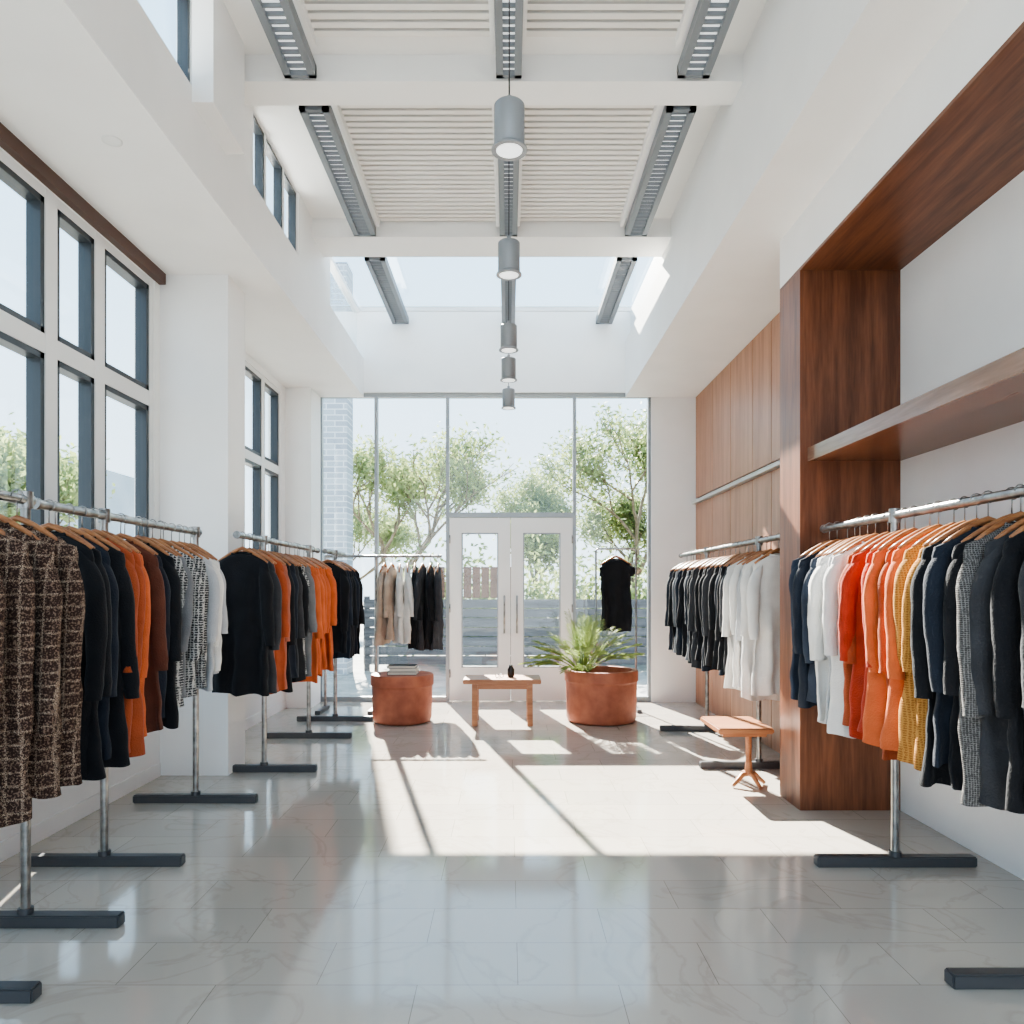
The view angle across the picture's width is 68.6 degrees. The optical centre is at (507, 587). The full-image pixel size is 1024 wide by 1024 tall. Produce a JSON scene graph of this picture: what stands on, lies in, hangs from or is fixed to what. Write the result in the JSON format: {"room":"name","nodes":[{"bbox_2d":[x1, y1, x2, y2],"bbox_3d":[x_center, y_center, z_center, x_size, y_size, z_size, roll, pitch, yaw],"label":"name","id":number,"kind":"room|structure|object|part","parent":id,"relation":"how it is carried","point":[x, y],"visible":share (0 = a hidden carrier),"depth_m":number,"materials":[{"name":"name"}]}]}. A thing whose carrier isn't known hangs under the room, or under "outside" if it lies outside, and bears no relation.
{"room":"clothing store","nodes":[
{"label":"clothing store","id":0,"kind":"room"},
{"bbox_2d":[0,147,284,841],"bbox_3d":[-2.675,-0.470,4.080,0.150,3.740,10.560,0,0,0],"label":"wall","id":1,"kind":"structure","parent":0,"point":[42,809],"depth_m":5.52,"materials":[{"name":"white paint"}]},
{"bbox_2d":[0,149,152,541],"bbox_3d":[-2.660,-0.730,3.260,0.100,3.060,4.520,0,0,0],"label":"window","id":2,"kind":"structure","parent":1,"relation":"in","point":[36,337],"depth_m":4.66,"materials":[{"name":"white"}]},
{"bbox_2d":[0,122,165,284],"bbox_3d":[-2.575,-2.300,2.195,0.050,0.080,6.790,0,0,0],"label":"trim","id":3,"kind":"structure","parent":1,"relation":"attached to","point":[9,142],"depth_m":4.43,"materials":[{"name":"brown wood"}]},
{"bbox_2d":[0,700,285,862],"bbox_3d":[-2.594,1.350,3.770,0.012,0.100,9.940,0,0,0],"label":"baseboard","id":4,"kind":"structure","parent":1,"relation":"attached to","point":[10,846],"depth_m":4.59,"materials":[{"name":"white paint"}]},
{"bbox_2d":[245,361,279,552],"bbox_3d":[-2.660,-0.730,7.600,0.100,3.060,2.000,0,0,0],"label":"window","id":5,"kind":"structure","parent":1,"relation":"in","point":[255,458],"depth_m":8.01,"materials":[{"name":"white"}]},
{"bbox_2d":[0,0,363,396],"bbox_3d":[-2.260,-2.575,4.000,0.980,0.470,10.400,0,0,0],"label":"soffit","id":6,"kind":"structure","parent":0,"point":[74,73],"depth_m":4.22,"materials":[{"name":"white paint"}]},
{"bbox_2d":[101,135,122,146],"bbox_3d":[-2.070,-2.337,3.920,0.100,0.006,0.100,0,0,0],"label":"recessed light","id":7,"kind":"object","parent":6,"relation":"attached to","point":[110,140],"visible":1,"depth_m":3.92,"materials":[{"name":"white"}]},
{"bbox_2d":[160,275,244,775],"bbox_3d":[-2.345,-0.470,5.780,0.510,3.740,0.360,0,0,0],"label":"column","id":8,"kind":"structure","parent":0,"point":[202,317],"depth_m":5.60,"materials":[{"name":"white paint"}]},
{"bbox_2d":[235,105,329,304],"bbox_3d":[-1.850,-3.105,3.200,0.100,0.590,8.800,0,0,0],"label":"wall","id":9,"kind":"structure","parent":0,"point":[318,266],"depth_m":6.67,"materials":[{"name":"white paint"}]},
{"bbox_2d":[177,0,191,85],"bbox_3d":[-1.850,-3.105,3.600,0.080,0.590,1.400,0,0,0],"label":"window","id":10,"kind":"structure","parent":9,"relation":"in","point":[184,7],"depth_m":4.26,"materials":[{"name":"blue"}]},
{"bbox_2d":[192,0,244,153],"bbox_3d":[-1.710,-3.060,4.450,0.120,0.680,0.500,0,0,0],"label":"pilaster","id":11,"kind":"object","parent":9,"relation":"attached to","point":[218,49],"visible":1,"depth_m":4.33,"materials":[{"name":"white paint"}]},
{"bbox_2d":[253,110,297,253],"bbox_3d":[-1.850,-3.105,5.875,0.080,0.590,1.150,0,0,0],"label":"window","id":12,"kind":"structure","parent":9,"relation":"in","point":[263,147],"depth_m":6.01,"materials":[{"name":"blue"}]},
{"bbox_2d":[330,257,359,311],"bbox_3d":[-1.860,-3.120,8.400,0.080,0.620,1.600,0,0,0],"label":"window","id":13,"kind":"structure","parent":9,"relation":"in","point":[335,272],"depth_m":8.41,"materials":[{"name":"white glass"}]},
{"bbox_2d":[285,387,319,707],"bbox_3d":[-2.450,-0.470,8.975,0.300,3.740,0.450,0,0,0],"label":"column","id":14,"kind":"structure","parent":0,"point":[302,404],"depth_m":8.75,"materials":[{"name":"white paint"}]},
{"bbox_2d":[294,0,694,226],"bbox_3d":[-0.075,-3.348,4.553,2.250,0.097,4.605,0,0,0],"label":"ceiling panel","id":15,"kind":"object","parent":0,"point":[411,162],"depth_m":5.55,"materials":[{"name":"white metal"}]},
{"bbox_2d":[223,0,766,217],"bbox_3d":[-0.140,-3.500,3.110,3.520,0.200,8.620,0,0,0],"label":"ceiling","id":16,"kind":"structure","parent":0,"point":[284,126],"depth_m":4.78,"materials":[{"name":"paint"}]},
{"bbox_2d":[251,0,316,78],"bbox_3d":[-1.310,-3.310,3.495,0.200,0.180,2.490,0,0,0],"label":"ceiling light","id":17,"kind":"object","parent":16,"relation":"attached to","point":[280,22],"visible":1,"depth_m":4.41,"materials":[{"name":"grey metal"}]},
{"bbox_2d":[299,105,375,235],"bbox_3d":[-1.310,-3.310,5.960,0.200,0.180,1.820,0,0,0],"label":"ceiling light","id":18,"kind":"object","parent":16,"relation":"attached to","point":[320,121],"visible":0.93,"depth_m":5.74,"materials":[{"name":"grey metal"}]},
{"bbox_2d":[245,55,742,256],"bbox_3d":[-0.150,-3.315,4.610,3.300,0.170,5.420,0,0,0],"label":"ceiling beams","id":19,"kind":"structure","parent":16,"relation":"attached to","point":[341,79],"depth_m":4.90,"materials":[{"name":"white paint"}]},
{"bbox_2d":[359,306,631,311],"bbox_3d":[-0.140,-3.420,8.350,3.520,0.080,1.860,0,0,0],"label":"beam","id":20,"kind":"structure","parent":16,"relation":"attached to","point":[362,308],"depth_m":9.20,"materials":[{"name":"white paint"}]},
{"bbox_2d":[364,257,408,323],"bbox_3d":[-1.310,-3.310,8.255,0.200,0.180,1.790,0,0,0],"label":"ceiling light","id":21,"kind":"object","parent":20,"relation":"attached to","point":[379,268],"visible":0.95,"depth_m":8.09,"materials":[{"name":"grey metal"}]},
{"bbox_2d":[501,280,515,409],"bbox_3d":[0.006,-2.688,8.255,0.162,1.425,1.790,0,0,0],"label":"ceiling light","id":22,"kind":"object","parent":20,"relation":"hanging from","point":[504,284],"depth_m":8.23,"materials":[{"name":"grey metal"}]},
{"bbox_3d":[0.006,-2.598,8.250,0.162,1.245,0.162,0,0,0],"label":"pendant light","id":23,"kind":"part","parent":22,"relation":"part of","materials":[{"name":"grey metal"}]},
{"bbox_2d":[596,257,636,323],"bbox_3d":[1.170,-3.310,8.255,0.200,0.180,1.790,0,0,0],"label":"ceiling light","id":24,"kind":"object","parent":20,"relation":"attached to","point":[622,269],"visible":0.93,"depth_m":8.09,"materials":[{"name":"grey metal"}]},
{"bbox_2d":[498,159,518,353],"bbox_3d":[0.006,-2.688,5.960,0.162,1.425,1.820,0,0,0],"label":"ceiling light","id":25,"kind":"object","parent":16,"relation":"attached to","point":[502,165],"depth_m":6.19,"materials":[{"name":"grey metal"}]},
{"bbox_3d":[0.006,-2.598,6.240,0.162,1.245,0.162,0,0,0],"label":"pendant light","id":26,"kind":"part","parent":25,"relation":"part of","materials":[{"name":"grey metal"}]},
{"bbox_2d":[500,354,516,382],"bbox_3d":[0.006,-2.598,7.140,0.162,1.245,0.162,0,0,0],"label":"pendant light","id":27,"kind":"object","parent":16,"relation":"hanging from","point":[508,364],"visible":0.99,"depth_m":7.08,"materials":[{"name":"grey metal"}]},
{"bbox_2d":[491,0,526,280],"bbox_3d":[0.006,-2.688,3.535,0.162,1.425,2.571,0,0,0],"label":"ceiling light","id":28,"kind":"object","parent":16,"relation":"attached to","point":[501,7],"depth_m":4.26,"materials":[{"name":"grey metal"}]},
{"bbox_3d":[0.006,-2.598,3.390,0.162,1.245,0.162,0,0,0],"label":"pendant light","id":29,"kind":"part","parent":28,"relation":"part of","materials":[{"name":"grey metal"}]},
{"bbox_3d":[0.006,-2.598,4.740,0.162,1.245,0.162,0,0,0],"label":"pendant light","id":30,"kind":"part","parent":28,"relation":"part of","materials":[{"name":"grey metal"}]},
{"bbox_2d":[625,105,696,235],"bbox_3d":[1.170,-3.310,5.960,0.200,0.180,1.820,0,0,0],"label":"ceiling light","id":31,"kind":"object","parent":16,"relation":"attached to","point":[675,121],"visible":0.98,"depth_m":5.74,"materials":[{"name":"grey metal"}]},
{"bbox_2d":[677,0,739,78],"bbox_3d":[1.170,-3.310,3.495,0.200,0.180,2.490,0,0,0],"label":"ceiling light","id":32,"kind":"object","parent":16,"relation":"attached to","point":[711,21],"visible":1,"depth_m":4.41,"materials":[{"name":"grey metal"}]},
{"bbox_2d":[0,700,1023,1023],"bbox_3d":[-0.025,1.450,4.080,5.450,0.100,10.560,0,0,0],"label":"floor","id":33,"kind":"structure","parent":0,"point":[444,869],"depth_m":3.45,"materials":[{"name":"tile"}]},
{"bbox_2d":[0,490,124,1003],"bbox_3d":[-2.000,0.500,2.565,0.800,1.800,1.154,0,0,0],"label":"clothing rack","id":34,"kind":"object","parent":33,"relation":"on","point":[11,992],"visible":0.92,"depth_m":3.08,"materials":[{"name":"metal"}]},
{"bbox_2d":[0,489,56,540],"bbox_3d":[-1.956,-0.283,2.535,0.382,0.223,0.920,0,0,0],"label":"hangers","id":35,"kind":"object","parent":34,"relation":"hanging from","point":[12,521],"visible":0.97,"depth_m":2.97,"materials":[{"name":"brown wood"}]},
{"bbox_2d":[0,521,85,827],"bbox_3d":[-1.958,0.298,2.521,0.594,1.103,1.072,0,0,0],"label":"coats","id":36,"kind":"object","parent":35,"relation":"hanging from","point":[42,593],"visible":0.97,"depth_m":2.76,"materials":[{"name":"fabric"}]},
{"bbox_2d":[31,498,257,866],"bbox_3d":[-2.040,0.500,4.085,0.800,1.800,1.714,0,0,0],"label":"clothing rack","id":37,"kind":"object","parent":33,"relation":"on","point":[104,857],"visible":0.77,"depth_m":3.79,"materials":[{"name":"metal"}]},
{"bbox_2d":[40,499,217,560],"bbox_3d":[-2.041,-0.283,4.074,0.405,0.223,1.552,0,0,0],"label":"hangers","id":38,"kind":"object","parent":37,"relation":"hanging from","point":[161,544],"visible":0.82,"depth_m":3.83,"materials":[{"name":"brown wood"}]},
{"bbox_2d":[49,531,139,780],"bbox_3d":[-2.035,0.302,3.442,0.541,1.112,0.433,0,0,-3],"label":"coats","id":39,"kind":"object","parent":38,"relation":"hanging from","point":[108,644],"visible":0.51,"depth_m":3.37,"materials":[{"name":"fabric"}]},
{"bbox_2d":[105,538,150,756],"bbox_3d":[-2.048,0.302,3.748,0.528,1.112,0.364,0,0,0],"label":"shirts","id":40,"kind":"object","parent":38,"relation":"hanging from","point":[135,709],"visible":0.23,"depth_m":3.72,"materials":[{"name":"fabric"}]},
{"bbox_2d":[126,540,181,732],"bbox_3d":[-2.047,0.256,4.036,0.544,1.019,0.343,0,0,0],"label":"shirts","id":41,"kind":"object","parent":38,"relation":"hanging from","point":[165,583],"visible":0.39,"depth_m":3.95,"materials":[{"name":"brown fabric"}]},
{"bbox_2d":[165,546,208,707],"bbox_3d":[-2.042,0.213,4.369,0.533,0.933,0.483,0,0,-5],"label":"shirts","id":42,"kind":"object","parent":38,"relation":"hanging from","point":[191,670],"visible":0.37,"depth_m":4.35,"materials":[{"name":"fabric"}]},
{"bbox_2d":[190,548,227,691],"bbox_3d":[-2.040,0.191,4.720,0.535,0.890,0.365,0,0,0],"label":"blouse","id":43,"kind":"object","parent":38,"relation":"hanging from","point":[217,618],"visible":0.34,"depth_m":4.63,"materials":[{"name":"fabric"}]},
{"bbox_2d":[233,531,351,771],"bbox_3d":[-1.860,0.500,6.235,0.800,1.800,2.194,0,0,0],"label":"clothing rack","id":44,"kind":"object","parent":33,"relation":"on","point":[263,766],"visible":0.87,"depth_m":5.72,"materials":[{"name":"metal"}]},
{"bbox_2d":[218,532,330,569],"bbox_3d":[-1.861,-0.283,6.222,0.398,0.223,2.012,0,0,0],"label":"hangers","id":45,"kind":"object","parent":44,"relation":"hanging from","point":[294,559],"visible":0.79,"depth_m":5.81,"materials":[{"name":"brown wood"}]},
{"bbox_2d":[212,552,281,696],"bbox_3d":[-1.856,0.247,5.290,0.507,1.002,0.310,0,0,0],"label":"shirts","id":46,"kind":"object","parent":45,"relation":"hanging from","point":[253,587],"visible":0.82,"depth_m":5.20,"materials":[{"name":"fabric"}]},
{"bbox_2d":[267,555,290,693],"bbox_3d":[-1.868,0.269,5.592,0.504,1.045,0.422,0,0,0],"label":"shirts","id":47,"kind":"object","parent":45,"relation":"hanging from","point":[280,655],"visible":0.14,"depth_m":5.57,"materials":[{"name":"fabric"}]},
{"bbox_2d":[276,556,308,692],"bbox_3d":[-1.865,0.275,5.990,0.489,1.059,0.506,0,0,0],"label":"shirts","id":48,"kind":"object","parent":45,"relation":"hanging from","point":[299,597],"visible":0.31,"depth_m":5.98,"materials":[{"name":"fabric"}]},
{"bbox_2d":[298,562,316,676],"bbox_3d":[-1.852,0.256,6.343,0.469,1.020,0.300,0,0,14],"label":"shirts","id":49,"kind":"object","parent":45,"relation":"hanging from","point":[306,571],"visible":0.15,"depth_m":6.38,"materials":[{"name":"fabric"}]},
{"bbox_2d":[292,561,336,682],"bbox_3d":[-1.855,0.284,6.855,0.513,1.076,0.885,0,0,0],"label":"shirts","id":50,"kind":"object","parent":45,"relation":"hanging from","point":[324,580],"visible":0.33,"depth_m":6.81,"materials":[{"name":"fabric"}]},
{"bbox_2d":[297,549,372,720],"bbox_3d":[-1.820,0.500,7.875,0.644,1.800,0.664,0,0,44],"label":"clothing rack","id":51,"kind":"object","parent":33,"relation":"on","point":[334,717],"visible":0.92,"depth_m":7.88,"materials":[{"name":"metal"}]},
{"bbox_2d":[322,549,357,571],"bbox_3d":[-1.820,-0.283,7.822,0.388,0.223,0.651,0,0,0],"label":"hangers","id":52,"kind":"object","parent":51,"relation":"hanging from","point":[343,565],"visible":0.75,"depth_m":7.74,"materials":[{"name":"brown wood"}]},
{"bbox_2d":[325,563,364,658],"bbox_3d":[-1.811,0.241,7.798,0.527,0.986,0.799,0,0,0],"label":"shirts","id":53,"kind":"object","parent":52,"relation":"hanging from","point":[350,608],"visible":0.48,"depth_m":7.59,"materials":[{"name":"fabric"}]},
{"bbox_2d":[315,555,441,714],"bbox_3d":[-1.445,0.509,8.620,1.370,1.781,0.720,0,0,0],"label":"clothing rack","id":54,"kind":"object","parent":33,"relation":"on","point":[325,707],"visible":0.67,"depth_m":8.61,"materials":[{"name":"metal"}]},
{"bbox_2d":[380,554,438,572],"bbox_3d":[-1.117,-0.283,8.620,0.660,0.223,0.369,0,0,0],"label":"hangers","id":55,"kind":"object","parent":54,"relation":"hanging from","point":[384,563],"visible":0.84,"depth_m":8.54,"materials":[{"name":"brown wood"}]},
{"bbox_2d":[374,566,413,645],"bbox_3d":[-1.276,0.199,8.620,0.478,0.906,0.482,0,0,0],"label":"shirts","id":56,"kind":"object","parent":55,"relation":"hanging from","point":[395,598],"visible":0.98,"depth_m":8.44,"materials":[{"name":"fabric"}]},
{"bbox_2d":[408,566,443,650],"bbox_3d":[-0.940,0.229,8.614,0.410,0.965,0.494,0,0,-5],"label":"shirts","id":57,"kind":"object","parent":55,"relation":"hanging from","point":[427,624],"visible":0.96,"depth_m":8.43,"materials":[{"name":"fabric"}]},
{"bbox_2d":[371,670,433,725],"bbox_3d":[-1.110,1.148,7.880,0.658,0.504,0.658,0,0,0],"label":"terracotta planter","id":58,"kind":"object","parent":33,"relation":"on","point":[397,700],"visible":0.88,"depth_m":7.61,"materials":[{"name":"orange ceramic"}]},
{"bbox_2d":[387,664,418,674],"bbox_3d":[-1.093,0.848,7.805,0.305,0.095,0.230,0,0,0],"label":"book stack","id":59,"kind":"object","parent":58,"relation":"on","point":[394,669],"visible":1,"depth_m":7.71,"materials":[{"name":"grey paper"}]},
{"bbox_2d":[463,675,540,725],"bbox_3d":[-0.060,1.163,7.780,0.790,0.475,0.440,0,0,0],"label":"coffee table","id":60,"kind":"object","parent":33,"relation":"on","point":[478,682],"visible":0.99,"depth_m":7.58,"materials":[{"name":"brown wood"}]},
{"bbox_2d":[507,664,513,677],"bbox_3d":[0.030,0.860,7.780,0.072,0.130,0.072,0,0,0],"label":"vase","id":61,"kind":"object","parent":60,"relation":"on","point":[510,671],"visible":1,"depth_m":7.75,"materials":[{"name":"black ceramic"}]},
{"bbox_2d":[564,666,637,725],"bbox_3d":[0.985,1.130,7.930,0.778,0.540,0.778,0,0,0],"label":"terracotta planter","id":62,"kind":"object","parent":33,"relation":"on","point":[602,695],"visible":0.88,"depth_m":7.61,"materials":[{"name":"orange ceramic"}]},
{"bbox_3d":[0.985,0.924,7.930,0.620,0.028,0.620,0,0,0],"label":"soil","id":63,"kind":"object","parent":62,"relation":"in","visible":0},
{"bbox_2d":[518,609,645,673],"bbox_3d":[0.764,0.569,7.886,1.229,0.711,1.168,0,0,-44],"label":"potted palm","id":64,"kind":"object","parent":63,"relation":"on","point":[588,629],"visible":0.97,"depth_m":7.81,"materials":[{"name":"green plant"}]},
{"bbox_2d":[595,548,641,712],"bbox_3d":[1.240,0.469,8.620,0.510,1.862,0.500,0,0,0],"label":"frame","id":65,"kind":"object","parent":33,"relation":"on","point":[639,710],"visible":0.43,"depth_m":8.61,"materials":[{"name":"metal"}]},
{"bbox_2d":[600,546,631,564],"bbox_3d":[1.240,-0.368,8.620,0.369,0.223,0.026,0,0,-3],"label":"clothes hanger","id":66,"kind":"object","parent":65,"relation":"hanging from","point":[615,556],"visible":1,"depth_m":8.61,"materials":[{"name":"brown wood"}]},
{"bbox_2d":[599,559,634,631],"bbox_3d":[1.256,0.085,8.632,0.425,0.848,0.157,0,0,0],"label":"t-shirt","id":67,"kind":"object","parent":66,"relation":"hanging from","point":[615,574],"visible":0.98,"depth_m":8.59,"materials":[{"name":"fabric"}]},
{"bbox_2d":[660,534,779,768],"bbox_3d":[1.890,0.500,6.885,0.800,1.800,3.154,0,0,0],"label":"clothing rack","id":68,"kind":"object","parent":33,"relation":"on","point":[758,763],"visible":0.65,"depth_m":5.83,"materials":[{"name":"metal"}]},
{"bbox_2d":[670,534,779,571],"bbox_3d":[1.952,-0.283,6.769,0.397,0.223,2.751,0,0,0],"label":"hangers","id":69,"kind":"object","parent":68,"relation":"hanging from","point":[731,559],"visible":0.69,"depth_m":6.29,"materials":[{"name":"brown wood"}]},
{"bbox_2d":[665,564,694,663],"bbox_3d":[1.957,0.250,7.736,0.528,1.004,0.933,0,0,0],"label":"shirts","id":70,"kind":"object","parent":69,"relation":"hanging from","point":[676,615],"visible":0.31,"depth_m":7.70,"materials":[{"name":"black fabric"}]},
{"bbox_2d":[687,560,729,675],"bbox_3d":[1.959,0.255,6.622,0.526,1.018,1.374,0,0,0],"label":"shirts","id":71,"kind":"object","parent":69,"relation":"hanging from","point":[708,650],"visible":0.36,"depth_m":6.55,"materials":[{"name":"grey fabric"}]},
{"bbox_2d":[722,553,779,700],"bbox_3d":[1.951,0.295,5.663,0.538,1.097,0.745,0,0,0],"label":"shirts","id":72,"kind":"object","parent":69,"relation":"hanging from","point":[751,591],"visible":0.67,"depth_m":5.40,"materials":[{"name":"fabric"}]},
{"bbox_2d":[700,716,773,789],"bbox_3d":[1.638,1.178,5.370,0.395,0.436,0.500,0,0,0],"label":"pedestal side table","id":73,"kind":"object","parent":33,"relation":"on","point":[748,727],"visible":1,"depth_m":5.28,"materials":[{"name":"brown wood"}]},
{"bbox_2d":[780,270,899,809],"bbox_3d":[2.154,-0.300,4.895,0.632,3.400,0.350,0,0,0],"label":"wood column","id":74,"kind":"structure","parent":33,"relation":"on","point":[840,329],"depth_m":4.72,"materials":[{"name":"brown wood"}]},
{"bbox_2d":[814,486,1023,988],"bbox_3d":[1.950,0.500,3.410,0.800,1.800,2.444,0,0,0],"label":"clothing rack","id":75,"kind":"object","parent":33,"relation":"on","point":[957,978],"visible":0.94,"depth_m":3.75,"materials":[{"name":"metal"}]},
{"bbox_2d":[798,484,1023,557],"bbox_3d":[1.950,-0.283,3.476,0.399,0.223,2.116,0,0,0],"label":"hangers","id":76,"kind":"object","parent":75,"relation":"hanging from","point":[990,524],"visible":0.8,"depth_m":3.37,"materials":[{"name":"brown wood"}]},
{"bbox_2d":[789,546,827,707],"bbox_3d":[1.949,0.225,4.432,0.584,0.958,0.349,0,0,0],"label":"shirts","id":77,"kind":"object","parent":76,"relation":"hanging from","point":[803,682],"visible":0.28,"depth_m":4.36,"materials":[{"name":"fabric"}]},
{"bbox_2d":[807,541,865,738],"bbox_3d":[1.941,0.267,4.085,0.556,1.038,0.438,0,0,0],"label":"shirt","id":78,"kind":"object","parent":76,"relation":"hanging from","point":[823,600],"visible":0.33,"depth_m":3.97,"materials":[{"name":"fabric"}]},
{"bbox_2d":[838,540,879,739],"bbox_3d":[1.950,0.252,3.764,0.562,1.012,0.356,0,0,-13],"label":"shirts","id":79,"kind":"object","parent":76,"relation":"hanging from","point":[851,625],"visible":0.24,"depth_m":3.76,"materials":[{"name":"fabric"}]},
{"bbox_2d":[862,533,927,760],"bbox_3d":[1.930,0.274,3.493,0.552,1.055,0.372,0,0,-8],"label":"shirts","id":80,"kind":"object","parent":76,"relation":"hanging from","point":[885,679],"visible":0.35,"depth_m":3.47,"materials":[{"name":"orange fabric"}]},
{"bbox_2d":[893,532,938,770],"bbox_3d":[1.962,0.268,3.247,0.548,1.044,0.252,0,0,0],"label":"shirts","id":81,"kind":"object","parent":76,"relation":"hanging from","point":[912,710],"visible":0.2,"depth_m":3.26,"materials":[{"name":"fabric"}]},
{"bbox_2d":[910,526,982,790],"bbox_3d":[1.935,0.284,3.002,0.549,1.076,0.358,0,0,0],"label":"shirts","id":82,"kind":"object","parent":76,"relation":"hanging from","point":[933,636],"visible":0.49,"depth_m":2.98,"materials":[{"name":"fabric"}]},
{"bbox_2d":[956,521,1023,813],"bbox_3d":[1.953,0.286,2.641,0.555,1.080,0.557,0,0,-3],"label":"sweater","id":83,"kind":"object","parent":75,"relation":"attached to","point":[990,579],"visible":0.98,"depth_m":2.72,"materials":[{"name":"fabric"}]},
{"bbox_2d":[334,312,697,701],"bbox_3d":[-0.025,-0.995,9.280,5.450,4.790,0.160,0,0,0],"label":"wall","id":84,"kind":"structure","parent":0,"point":[436,352],"depth_m":9.20,"materials":[{"name":"white paint"}]},
{"bbox_2d":[320,393,650,701],"bbox_3d":[-0.282,-0.500,9.270,4.095,3.800,0.080,0,0,0],"label":"window","id":85,"kind":"structure","parent":84,"relation":"in","point":[376,396],"depth_m":9.23,"materials":[{"name":"grey"}]},
{"bbox_2d":[449,518,509,700],"bbox_3d":[-0.349,0.263,9.234,0.758,2.255,0.122,0,0,0],"label":"door","id":86,"kind":"structure","parent":85,"relation":"attached to","point":[458,691],"depth_m":9.24,"materials":[{"name":"white"}]},
{"bbox_2d":[511,518,572,700],"bbox_3d":[0.419,0.263,9.234,0.767,2.255,0.122,0,0,0],"label":"door","id":87,"kind":"structure","parent":85,"relation":"attached to","point":[552,687],"depth_m":9.24,"materials":[{"name":"white"}]},
{"bbox_2d":[630,0,787,330],"bbox_3d":[1.560,-3.210,4.000,0.120,0.380,10.400,0,0,0],"label":"wall","id":88,"kind":"structure","parent":0,"point":[772,11],"depth_m":5.45,"materials":[{"name":"white paint"}]},
{"bbox_2d":[625,0,968,396],"bbox_3d":[2.070,-2.680,4.000,1.260,0.680,10.400,0,0,0],"label":"soffit","id":89,"kind":"structure","parent":0,"point":[827,70],"depth_m":4.47,"materials":[{"name":"white paint"}]},
{"bbox_2d":[698,171,1023,879],"bbox_3d":[2.515,-0.470,4.080,0.370,3.740,10.560,0,0,0],"label":"wall","id":90,"kind":"structure","parent":0,"point":[962,297],"depth_m":4.02,"materials":[{"name":"white paint"}]},
{"bbox_2d":[692,312,779,752],"bbox_3d":[2.290,-0.469,7.135,0.080,3.737,4.110,0,0,0],"label":"wood wall paneling","id":91,"kind":"object","parent":90,"relation":"attached to","point":[738,411],"visible":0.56,"depth_m":7.34,"materials":[{"name":"brown wood"}]},
{"bbox_2d":[780,0,1023,288],"bbox_3d":[2.154,-2.180,1.935,0.632,0.320,6.270,0,0,0],"label":"bulkhead","id":92,"kind":"object","parent":90,"relation":"attached to","point":[982,27],"visible":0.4,"depth_m":3.46,"materials":[{"name":"white paint"}]},
{"bbox_2d":[780,21,1023,290],"bbox_3d":[2.154,-2.010,1.935,0.632,0.020,6.270,0,0,0],"label":"soffit band","id":93,"kind":"object","parent":92,"relation":"attached to","point":[974,147],"depth_m":3.65,"materials":[{"name":"brown wood"}]},
{"bbox_2d":[808,347,1023,461],"bbox_3d":[2.178,-0.838,2.110,0.585,0.085,5.220,0,0,0],"label":"wall shelf","id":94,"kind":"object","parent":90,"relation":"attached to","point":[990,397],"visible":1,"depth_m":3.60,"materials":[{"name":"brown wood"}]},
{"label":"outside","id":95,"kind":"structure","parent":0,"visible":0},
{"bbox_2d":[327,602,646,699],"bbox_3d":[0.000,1.600,35.000,120.000,0.199,90.000,0,0,0],"label":"ground","id":96,"kind":"structure","parent":95,"point":[357,682],"depth_m":12.58,"materials":[{"name":"grey concrete"}]},
{"bbox_2d":[0,412,114,527],"bbox_3d":[-7.275,-0.577,11.060,2.737,4.164,2.877,0,0,44],"label":"tree","id":97,"kind":"object","parent":96,"relation":"on","point":[12,454],"visible":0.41,"depth_m":10.69,"materials":[{"name":"green plant"}]},
{"bbox_2d":[10,441,133,539],"bbox_3d":[-12.250,-0.650,15.500,5.500,4.300,13.000,0,0,0],"label":"building","id":98,"kind":"structure","parent":96,"relation":"on","point":[122,500],"depth_m":18.34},
{"bbox_2d":[324,262,352,674],"bbox_3d":[-2.995,-2.075,13.250,0.410,7.150,0.500,0,0,0],"label":"brick tower","id":99,"kind":"structure","parent":96,"relation":"on","point":[338,413],"depth_m":13.00,"materials":[{"name":"brick"}]},
{"bbox_2d":[353,498,427,579],"bbox_3d":[-5.482,-0.922,25.539,5.198,4.886,3.096,0,0,11],"label":"tree","id":100,"kind":"object","parent":96,"relation":"on","point":[360,533],"visible":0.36,"depth_m":25.19,"materials":[{"name":"green plant"}]},
{"bbox_2d":[353,414,524,571],"bbox_3d":[-1.895,-1.134,16.231,3.964,5.281,3.807,0,0,-37],"label":"tree","id":101,"kind":"object","parent":96,"relation":"on","point":[404,484],"visible":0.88,"depth_m":15.99,"materials":[{"name":"green plant"}]},
{"bbox_2d":[364,567,646,670],"bbox_3d":[2.200,0.560,13.570,9.600,1.880,0.140,0,0,0],"label":"fence","id":102,"kind":"object","parent":96,"relation":"on","point":[471,645],"visible":0.31,"depth_m":13.50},
{"bbox_2d":[387,507,646,655],"bbox_3d":[3.298,-0.133,15.399,11.548,3.023,3.400,0,0,0],"label":"hedge","id":103,"kind":"object","parent":96,"relation":"on","point":[582,590],"visible":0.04,"depth_m":15.22,"materials":[{"name":"green plant"}]},
{"bbox_2d":[485,465,581,608],"bbox_3d":[0.770,-1.034,20.593,2.829,5.104,4.785,0,0,-3],"label":"tree","id":104,"kind":"object","parent":96,"relation":"on","point":[534,498],"visible":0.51,"depth_m":20.71,"materials":[{"name":"green plant"}]},
{"bbox_2d":[528,401,646,587],"bbox_3d":[2.931,-1.546,17.304,4.791,6.126,4.610,0,0,-28],"label":"tree","id":105,"kind":"object","parent":96,"relation":"on","point":[634,526],"visible":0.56,"depth_m":16.87,"materials":[{"name":"green plant"}]}
]}

